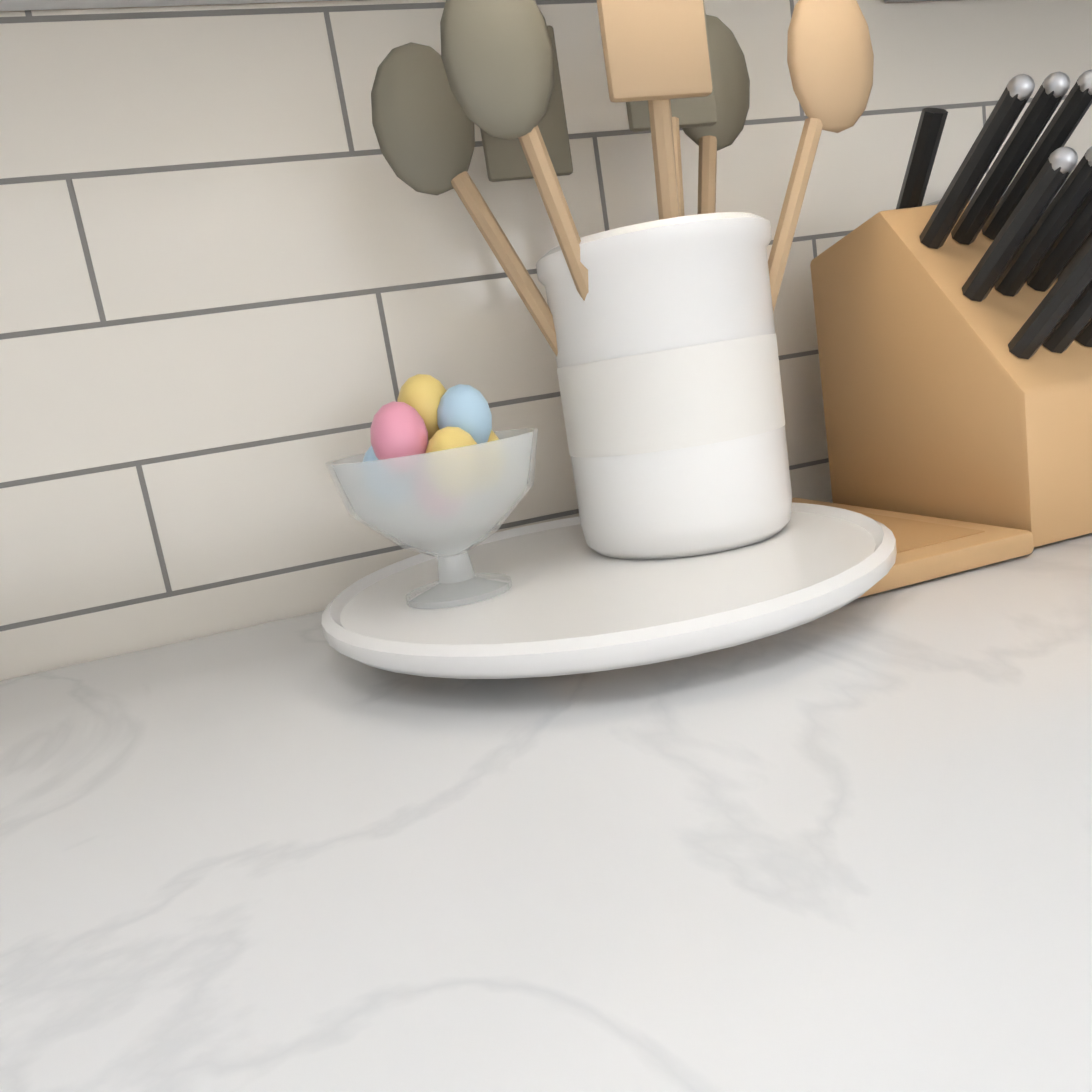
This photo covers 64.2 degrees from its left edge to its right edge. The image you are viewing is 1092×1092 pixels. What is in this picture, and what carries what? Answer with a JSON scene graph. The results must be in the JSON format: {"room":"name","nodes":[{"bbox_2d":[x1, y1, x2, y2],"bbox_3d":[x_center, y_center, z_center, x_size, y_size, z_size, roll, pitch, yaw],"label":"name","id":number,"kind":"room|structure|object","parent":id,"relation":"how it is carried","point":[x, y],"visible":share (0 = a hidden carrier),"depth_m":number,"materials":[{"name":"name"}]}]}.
{"room":"kitchen","nodes":[
{"label":"kitchen","id":0,"kind":"room"},
{"bbox_3d":[-0.036,1.414,-1.472,4.520,0.050,4.800,-12,11,-16],"label":"floor","id":1,"kind":"structure","parent":0,"visible":0},
{"bbox_2d":[0,500,1091,1091],"bbox_3d":[-0.151,0.566,0.459,1.459,0.915,0.632,-12,11,-16],"label":"countertop","id":2,"kind":"structure","parent":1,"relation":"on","point":[846,848],"depth_m":0.29,"materials":[{"name":"white stone"}]},
{"bbox_2d":[792,498,1033,597],"bbox_3d":[0.082,0.019,0.612,0.393,0.017,0.260,-12,11,-16],"label":"serving board","id":3,"kind":"object","parent":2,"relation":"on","point":[928,548],"visible":0.19,"depth_m":0.54,"materials":[{"name":"brown wood"}]},
{"bbox_2d":[321,502,896,678],"bbox_3d":[0.036,0.015,0.576,0.364,0.018,0.364,-12,11,-16],"label":"round tray","id":4,"kind":"object","parent":3,"relation":"on","point":[569,601],"visible":0.79,"depth_m":0.48,"materials":[{"name":"white ceramic"}]},
{"bbox_2d":[325,374,537,608],"bbox_3d":[-0.066,-0.037,0.541,0.132,0.139,0.132,-12,11,-16],"label":"glass bowl","id":5,"kind":"object","parent":4,"relation":"on","point":[437,448],"visible":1,"depth_m":0.51,"materials":[{"name":"white"}]},
{"bbox_2d":[371,0,873,559],"bbox_3d":[0.070,-0.188,0.584,0.327,0.374,0.156,-12,11,-16],"label":"utensil crock","id":6,"kind":"object","parent":4,"relation":"on","point":[659,334],"visible":1,"depth_m":0.54,"materials":[{"name":"white ceramic"}]},
{"bbox_2d":[810,69,1091,546],"bbox_3d":[0.320,-0.168,0.618,0.120,0.304,0.260,-12,11,-16],"label":"knife block","id":7,"kind":"object","parent":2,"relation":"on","point":[954,332],"visible":0.98,"depth_m":0.58,"materials":[{"name":"brown wood"}]},
{"bbox_2d":[925,179,1066,211],"bbox_3d":[0.894,0.226,0.682,0.762,1.172,0.708,-12,11,-16],"label":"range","id":8,"kind":"object","parent":1,"relation":"on","point":[935,202],"visible":0.02,"depth_m":0.78,"materials":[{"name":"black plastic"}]},
{"bbox_3d":[-0.929,-0.107,0.518,4.520,2.440,0.100,-12,11,-16],"label":"wall","id":9,"kind":"structure","parent":0,"visible":0},
{"bbox_2d":[0,0,340,10],"bbox_3d":[-0.642,-0.703,0.291,0.984,0.852,0.318,-12,11,-16],"label":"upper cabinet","id":10,"kind":"object","parent":9,"relation":"attached to","point":[15,5],"depth_m":0.58,"materials":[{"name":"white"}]},
{"bbox_2d":[884,0,936,2],"bbox_3d":[0.694,-0.740,0.662,0.760,0.416,0.404,-12,11,-16],"label":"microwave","id":11,"kind":"object","parent":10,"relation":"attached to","point":[885,1],"visible":1,"depth_m":0.79,"materials":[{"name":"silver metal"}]},
{"bbox_2d":[0,0,1091,680],"bbox_3d":[0.048,-0.172,0.760,2.317,0.575,0.008,-12,11,-16],"label":"tile backsplash","id":12,"kind":"structure","parent":9,"relation":"attached to","point":[250,282],"depth_m":0.68,"materials":[{"name":"white tile"}]}
]}

